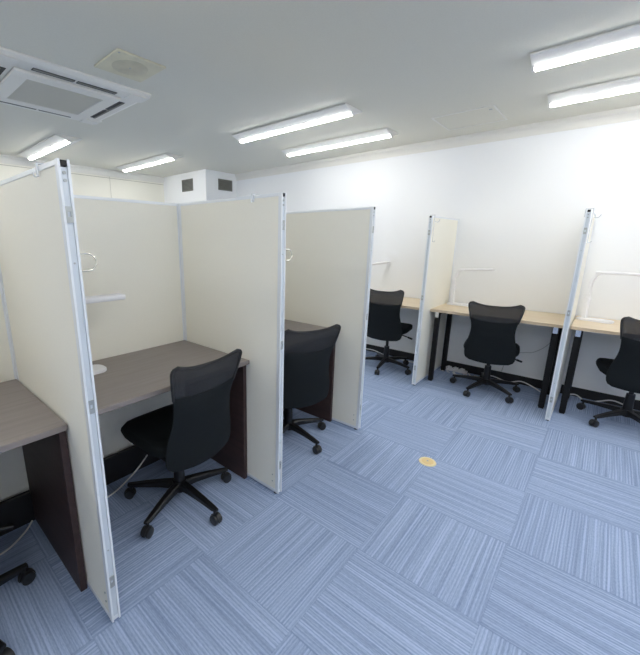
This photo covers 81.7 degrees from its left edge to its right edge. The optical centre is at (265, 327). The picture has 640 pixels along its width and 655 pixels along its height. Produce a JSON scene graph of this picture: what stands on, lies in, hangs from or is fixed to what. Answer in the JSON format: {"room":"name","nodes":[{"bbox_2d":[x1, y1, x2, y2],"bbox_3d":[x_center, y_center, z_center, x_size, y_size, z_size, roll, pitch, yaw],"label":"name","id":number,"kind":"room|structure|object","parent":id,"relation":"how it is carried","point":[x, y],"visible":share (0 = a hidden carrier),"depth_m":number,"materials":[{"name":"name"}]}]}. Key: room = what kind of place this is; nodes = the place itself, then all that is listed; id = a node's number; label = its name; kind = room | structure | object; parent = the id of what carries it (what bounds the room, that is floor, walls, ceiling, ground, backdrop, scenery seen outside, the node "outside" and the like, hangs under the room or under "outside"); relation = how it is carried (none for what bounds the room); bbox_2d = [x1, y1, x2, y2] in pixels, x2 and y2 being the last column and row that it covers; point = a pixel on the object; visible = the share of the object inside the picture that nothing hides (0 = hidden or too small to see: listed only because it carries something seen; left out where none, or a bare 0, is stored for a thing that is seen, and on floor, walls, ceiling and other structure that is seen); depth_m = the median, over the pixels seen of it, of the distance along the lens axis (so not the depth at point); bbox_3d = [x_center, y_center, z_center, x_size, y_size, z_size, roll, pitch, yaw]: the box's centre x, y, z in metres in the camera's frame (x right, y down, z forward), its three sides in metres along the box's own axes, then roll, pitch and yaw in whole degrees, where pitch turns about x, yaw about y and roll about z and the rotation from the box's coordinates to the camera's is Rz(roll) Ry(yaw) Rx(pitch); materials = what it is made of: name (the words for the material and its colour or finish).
{"room":"cubicle office","nodes":[
{"label":"cubicle office","id":0,"kind":"room"},
{"bbox_2d":[0,163,163,201],"bbox_3d":[-3.772,-0.833,4.254,0.100,2.390,7.226,12,18,41],"label":"wall","id":1,"kind":"structure","parent":0,"point":[84,185],"depth_m":5.46,"materials":[{"name":"white paint"}]},
{"bbox_2d":[0,154,163,184],"bbox_3d":[-3.930,-1.885,3.721,0.035,0.095,6.605,12,18,41],"label":"trim","id":2,"kind":"structure","parent":1,"relation":"attached to","point":[8,159],"depth_m":5.24,"materials":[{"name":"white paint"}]},
{"bbox_2d":[163,169,236,203],"bbox_3d":[-1.077,-1.292,6.207,1.125,2.390,0.621,12,18,41],"label":"wall column","id":3,"kind":"structure","parent":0,"point":[205,181],"depth_m":5.63,"materials":[{"name":"white paint"}]},
{"bbox_2d":[182,178,192,191],"bbox_3d":[-1.206,-2.203,5.672,0.280,0.175,0.010,12,18,41],"label":"wall vent","id":4,"kind":"object","parent":3,"relation":"attached to","point":[187,185],"visible":1,"depth_m":5.67,"materials":[{"name":"grey metal"}]},
{"bbox_2d":[218,179,231,191],"bbox_3d":[-0.614,-2.194,5.642,0.010,0.160,0.280,12,18,41],"label":"wall vent","id":5,"kind":"object","parent":3,"relation":"attached to","point":[226,185],"visible":1,"depth_m":5.64,"materials":[{"name":"grey metal"}]},
{"bbox_2d":[0,350,639,654],"bbox_3d":[-0.416,1.114,1.519,9.060,0.100,7.226,12,18,41],"label":"floor","id":6,"kind":"structure","parent":0,"point":[522,536],"depth_m":1.70,"materials":[{"name":"blue carpet"}]},
{"bbox_2d":[0,279,28,501],"bbox_3d":[-1.498,0.265,1.401,0.033,1.599,0.944,12,18,41],"label":"screen","id":7,"kind":"object","parent":6,"relation":"on","point":[13,474],"visible":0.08,"depth_m":1.76,"materials":[{"name":"beige fabric"}]},
{"bbox_2d":[0,520,32,554],"bbox_3d":[-1.395,1.049,1.509,0.114,0.023,0.803,12,18,41],"label":"power cable","id":8,"kind":"object","parent":6,"relation":"on","point":[25,531],"visible":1,"depth_m":1.72,"materials":[{"name":"white plastic"}]},
{"bbox_2d":[0,524,35,654],"bbox_3d":[-1.146,0.683,1.193,0.595,0.884,0.609,-10,17,-35],"label":"office chair","id":9,"kind":"object","parent":6,"relation":"on","point":[26,576],"visible":1,"depth_m":1.46,"materials":[{"name":"black plastic"}]},
{"bbox_2d":[0,379,86,591],"bbox_3d":[-1.250,0.733,1.276,0.640,0.746,0.913,12,18,41],"label":"desk","id":10,"kind":"object","parent":6,"relation":"on","point":[26,421],"visible":1,"depth_m":1.47,"materials":[{"name":"laminate"}]},
{"bbox_2d":[0,158,120,622],"bbox_3d":[-0.856,0.254,1.452,0.837,1.600,0.033,12,18,41],"label":"screen","id":11,"kind":"object","parent":6,"relation":"on","point":[41,277],"visible":0.87,"depth_m":1.26,"materials":[{"name":"beige fabric"}]},
{"bbox_2d":[32,162,43,177],"bbox_3d":[-0.666,-0.467,1.092,0.018,0.042,0.054,12,18,41],"label":"hook","id":12,"kind":"object","parent":11,"relation":"hanging from","point":[36,163],"visible":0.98,"depth_m":1.08,"materials":[{"name":"white plastic"}]},
{"bbox_2d":[80,252,96,271],"bbox_3d":[-0.557,-0.202,1.134,0.024,0.070,0.072,12,18,41],"label":"wire hook","id":13,"kind":"object","parent":11,"relation":"attached to","point":[92,255],"visible":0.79,"depth_m":1.15,"materials":[{"name":"white metal"}]},
{"bbox_2d":[107,455,147,497],"bbox_3d":[-0.849,0.884,2.033,0.024,0.103,0.531,7,15,28],"label":"power cable","id":14,"kind":"object","parent":6,"relation":"on","point":[146,455],"visible":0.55,"depth_m":2.12,"materials":[{"name":"white plastic"}]},
{"bbox_2d":[73,195,184,457],"bbox_3d":[-0.853,0.105,2.077,0.033,1.599,0.945,12,18,41],"label":"screen","id":15,"kind":"object","parent":6,"relation":"on","point":[135,244],"visible":0.36,"depth_m":2.09,"materials":[{"name":"beige fabric"}]},
{"bbox_2d":[92,340,248,484],"bbox_3d":[-0.618,0.570,1.965,0.605,0.746,0.911,12,18,41],"label":"desk","id":16,"kind":"object","parent":6,"relation":"on","point":[132,377],"visible":0.27,"depth_m":2.06,"materials":[{"name":"laminate"}]},
{"bbox_2d":[85,293,125,374],"bbox_3d":[-0.854,0.037,1.786,0.120,0.371,0.365,12,18,41],"label":"desk lamp","id":17,"kind":"object","parent":16,"relation":"on","point":[97,368],"visible":0.19,"depth_m":1.80,"materials":[{"name":"white plastic"}]},
{"bbox_2d":[121,349,241,538],"bbox_3d":[-0.444,0.516,1.897,0.578,0.884,0.595,12,18,40],"label":"office chair","id":18,"kind":"object","parent":6,"relation":"on","point":[185,433],"visible":1,"depth_m":1.74,"materials":[{"name":"black fabric"}]},
{"bbox_2d":[178,192,285,493],"bbox_3d":[-0.216,0.093,2.134,0.823,1.600,0.033,12,18,41],"label":"screen","id":19,"kind":"object","parent":6,"relation":"on","point":[233,250],"visible":0.79,"depth_m":1.99,"materials":[{"name":"beige fabric"}]},
{"bbox_2d":[251,194,259,201],"bbox_3d":[-0.052,-0.634,1.797,0.018,0.042,0.054,12,18,41],"label":"hook","id":20,"kind":"object","parent":19,"relation":"hanging from","point":[252,195],"visible":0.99,"depth_m":1.79,"materials":[{"name":"white plastic"}]},
{"bbox_2d":[284,319,335,421],"bbox_3d":[0.020,0.408,2.647,0.587,0.746,0.911,12,18,41],"label":"desk","id":21,"kind":"object","parent":6,"relation":"on","point":[323,409],"visible":0.09,"depth_m":2.84,"materials":[{"name":"laminate"}]},
{"bbox_2d":[283,324,340,453],"bbox_3d":[0.191,0.359,2.560,0.579,0.884,0.601,-6,15,-24],"label":"office chair","id":22,"kind":"object","parent":6,"relation":"on","point":[307,354],"visible":0.79,"depth_m":2.30,"materials":[{"name":"black fabric"}]},
{"bbox_2d":[284,206,375,429],"bbox_3d":[0.417,-0.070,2.820,0.794,1.600,0.033,12,18,41],"label":"screen","id":23,"kind":"object","parent":6,"relation":"on","point":[328,271],"visible":0.67,"depth_m":2.68,"materials":[{"name":"beige fabric"}]},
{"bbox_2d":[365,289,412,374],"bbox_3d":[1.332,0.006,3.973,0.596,0.919,0.569,9,16,34],"label":"office chair","id":24,"kind":"object","parent":6,"relation":"on","point":[384,322],"visible":0.86,"depth_m":3.77,"materials":[{"name":"black plastic"}]},
{"bbox_2d":[401,297,419,309],"bbox_3d":[1.388,0.045,4.189,1.016,0.742,0.576,12,18,41],"label":"desk","id":25,"kind":"object","parent":6,"relation":"on","point":[409,303],"visible":0.02,"depth_m":3.83,"materials":[{"name":"brown wood"}]},
{"bbox_2d":[372,261,389,264],"bbox_3d":[1.265,-0.579,4.331,0.403,0.404,0.120,-2,14,-9],"label":"desk lamp","id":26,"kind":"object","parent":25,"relation":"on","point":[384,262],"visible":0.12,"depth_m":4.28,"materials":[{"name":"white plastic"}]},
{"bbox_2d":[419,457,435,466],"bbox_3d":[1.045,0.862,2.354,0.104,0.009,0.104,12,18,41],"label":"cap","id":27,"kind":"object","parent":6,"relation":"on","point":[426,461],"visible":1,"depth_m":2.35,"materials":[{"name":"gold"}]},
{"bbox_2d":[412,215,458,384],"bbox_3d":[1.713,-0.270,3.673,0.033,1.600,0.769,12,18,41],"label":"screen","id":28,"kind":"object","parent":6,"relation":"on","point":[439,253],"visible":1,"depth_m":3.57,"materials":[{"name":"beige fabric"}]},
{"bbox_2d":[440,365,467,373],"bbox_3d":[2.037,0.455,3.957,0.254,0.061,0.110,12,18,41],"label":"power strip","id":29,"kind":"object","parent":6,"relation":"on","point":[454,369],"visible":0.95,"depth_m":3.96,"materials":[{"name":"white plastic"}]},
{"bbox_2d":[450,301,525,402],"bbox_3d":[2.078,0.167,3.388,0.588,0.884,0.606,9,16,34],"label":"office chair","id":30,"kind":"object","parent":6,"relation":"on","point":[491,338],"visible":1,"depth_m":3.16,"materials":[{"name":"black fabric"}]},
{"bbox_2d":[428,303,564,408],"bbox_3d":[2.163,0.215,3.491,1.016,0.742,0.576,12,18,41],"label":"desk","id":31,"kind":"object","parent":6,"relation":"on","point":[555,320],"visible":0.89,"depth_m":3.31,"materials":[{"name":"brown wood"}]},
{"bbox_2d":[447,268,494,306],"bbox_3d":[2.050,-0.406,3.664,0.380,0.384,0.120,11,17,39],"label":"desk lamp","id":32,"kind":"object","parent":31,"relation":"on","point":[453,286],"visible":0.9,"depth_m":3.71,"materials":[{"name":"white plastic"}]},
{"bbox_2d":[501,343,549,371],"bbox_3d":[2.536,0.176,3.518,0.378,0.611,0.019,11,17,39],"label":"power cable","id":33,"kind":"object","parent":31,"relation":"hanging from","point":[549,343],"visible":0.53,"depth_m":3.52,"materials":[{"name":"grey plastic"}]},
{"bbox_2d":[468,373,540,391],"bbox_3d":[2.381,0.530,3.663,0.644,0.057,0.078,13,19,43],"label":"power cable","id":34,"kind":"object","parent":6,"relation":"on","point":[468,373],"visible":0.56,"depth_m":3.56,"materials":[{"name":"white plastic"}]},
{"bbox_2d":[545,209,595,420],"bbox_3d":[2.488,-0.100,2.975,0.033,1.600,0.769,12,18,41],"label":"screen","id":35,"kind":"object","parent":6,"relation":"on","point":[583,250],"visible":0.99,"depth_m":2.78,"materials":[{"name":"silver fabric"}]},
{"bbox_2d":[584,208,601,242],"bbox_3d":[2.280,-0.712,2.560,0.092,0.237,0.005,12,18,41],"label":"wire hanger","id":36,"kind":"object","parent":35,"relation":"hanging from","point":[589,208],"visible":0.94,"depth_m":2.56,"materials":[{"name":"white plastic"}]},
{"bbox_2d":[559,316,620,413],"bbox_3d":[2.953,0.388,2.780,1.056,0.742,0.576,12,18,41],"label":"desk","id":37,"kind":"object","parent":6,"relation":"on","point":[579,326],"visible":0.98,"depth_m":2.90,"materials":[{"name":"brown wood"}]},
{"bbox_2d":[576,271,639,323],"bbox_3d":[2.799,-0.228,2.882,0.120,0.406,0.485,-9,16,-34],"label":"desk lamp","id":38,"kind":"object","parent":37,"relation":"on","point":[587,298],"visible":1,"depth_m":3.00,"materials":[{"name":"white plastic"}]},
{"bbox_2d":[570,394,622,404],"bbox_3d":[2.990,0.660,3.114,0.718,0.063,0.059,12,18,41],"label":"power cable","id":39,"kind":"object","parent":6,"relation":"on","point":[570,394],"visible":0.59,"depth_m":3.17,"materials":[{"name":"white plastic"}]},
{"bbox_2d":[576,316,639,426],"bbox_3d":[2.816,0.323,2.749,0.588,0.884,0.606,9,16,34],"label":"office chair","id":40,"kind":"object","parent":6,"relation":"on","point":[622,372],"visible":1,"depth_m":2.63,"materials":[{"name":"black plastic"}]},
{"bbox_2d":[0,0,639,176],"bbox_3d":[-0.409,-1.308,0.939,9.060,0.100,7.226,12,18,41],"label":"ceiling","id":41,"kind":"structure","parent":0,"point":[232,66],"depth_m":2.16,"materials":[{"name":"white paint"}]},
{"bbox_2d":[18,134,81,159],"bbox_3d":[-2.430,-1.988,4.085,1.276,0.056,0.250,12,18,41],"label":"ceiling light","id":42,"kind":"object","parent":41,"relation":"attached to","point":[56,142],"visible":1,"depth_m":3.94,"materials":[{"name":"white plastic"}]},
{"bbox_2d":[0,46,150,124],"bbox_3d":[-1.479,-1.628,2.572,0.950,0.044,0.950,12,18,41],"label":"air conditioner","id":43,"kind":"object","parent":41,"relation":"attached to","point":[21,88],"visible":1,"depth_m":2.46,"materials":[{"name":"white plastic"}]},
{"bbox_2d":[8,79,100,113],"bbox_3d":[-1.479,-1.615,2.575,0.468,0.011,0.468,12,18,41],"label":"grille","id":44,"kind":"object","parent":43,"relation":"attached to","point":[28,91],"depth_m":2.56,"materials":[{"name":"white plastic"}]},
{"bbox_2d":[94,48,165,81],"bbox_3d":[-0.802,-1.544,2.171,0.300,0.016,0.300,12,18,41],"label":"ceiling vent","id":45,"kind":"object","parent":41,"relation":"in","point":[120,62],"visible":1,"depth_m":2.15,"materials":[{"name":"beige plastic"}]},
{"bbox_2d":[112,60,147,75],"bbox_3d":[-0.802,-1.540,2.172,0.204,0.001,0.204,12,18,41],"label":"diffuser","id":46,"kind":"object","parent":45,"relation":"attached to","point":[124,67],"depth_m":2.16,"materials":[{"name":"plastic"}]},
{"bbox_2d":[116,153,182,171],"bbox_3d":[-1.571,-2.174,4.873,1.276,0.056,0.250,12,18,41],"label":"ceiling light","id":47,"kind":"object","parent":41,"relation":"attached to","point":[165,157],"visible":1,"depth_m":4.72,"materials":[{"name":"white plastic"}]},
{"bbox_2d":[232,103,361,142],"bbox_3d":[0.221,-1.781,3.256,1.276,0.056,0.250,12,18,41],"label":"ceiling light","id":48,"kind":"object","parent":41,"relation":"attached to","point":[344,110],"visible":1,"depth_m":3.11,"materials":[{"name":"white plastic"}]},
{"bbox_2d":[281,128,397,156],"bbox_3d":[0.728,-1.923,3.853,1.276,0.056,0.250,12,18,41],"label":"ceiling light","id":49,"kind":"object","parent":41,"relation":"attached to","point":[382,133],"visible":1,"depth_m":3.73,"materials":[{"name":"white plastic"}]},
{"bbox_2d":[431,105,507,130],"bbox_3d":[1.727,-1.763,3.094,0.470,0.006,0.470,12,18,41],"label":"ceiling hatch","id":50,"kind":"object","parent":41,"relation":"attached to","point":[488,114],"visible":1,"depth_m":3.08,"materials":[{"name":"white"}]},
{"bbox_2d":[530,23,639,71],"bbox_3d":[2.006,-1.398,1.682,1.276,0.056,0.250,12,18,41],"label":"ceiling light","id":51,"kind":"object","parent":41,"relation":"attached to","point":[628,37],"visible":1,"depth_m":1.90,"materials":[{"name":"white plastic"}]},
{"bbox_2d":[547,75,639,107],"bbox_3d":[2.535,-1.532,2.246,1.276,0.056,0.250,12,18,41],"label":"ceiling light","id":52,"kind":"object","parent":41,"relation":"attached to","point":[630,84],"visible":1,"depth_m":2.45,"materials":[{"name":"white plastic"}]},
{"bbox_2d":[237,119,639,399],"bbox_3d":[2.078,-0.716,3.843,9.060,2.390,0.100,12,18,41],"label":"wall","id":53,"kind":"structure","parent":0,"point":[520,205],"depth_m":3.48,"materials":[{"name":"white paint"}]},
{"bbox_2d":[235,105,639,180],"bbox_3d":[2.448,-1.730,3.156,7.935,0.095,0.035,12,18,41],"label":"trim","id":54,"kind":"structure","parent":53,"relation":"attached to","point":[631,113],"depth_m":3.54,"materials":[{"name":"white"}]},
{"bbox_2d":[366,344,639,410],"bbox_3d":[2.450,0.504,3.702,7.935,0.085,0.008,12,18,41],"label":"baseboard","id":55,"kind":"structure","parent":53,"relation":"attached to","point":[583,393],"depth_m":3.62,"materials":[{"name":"black plastic"}]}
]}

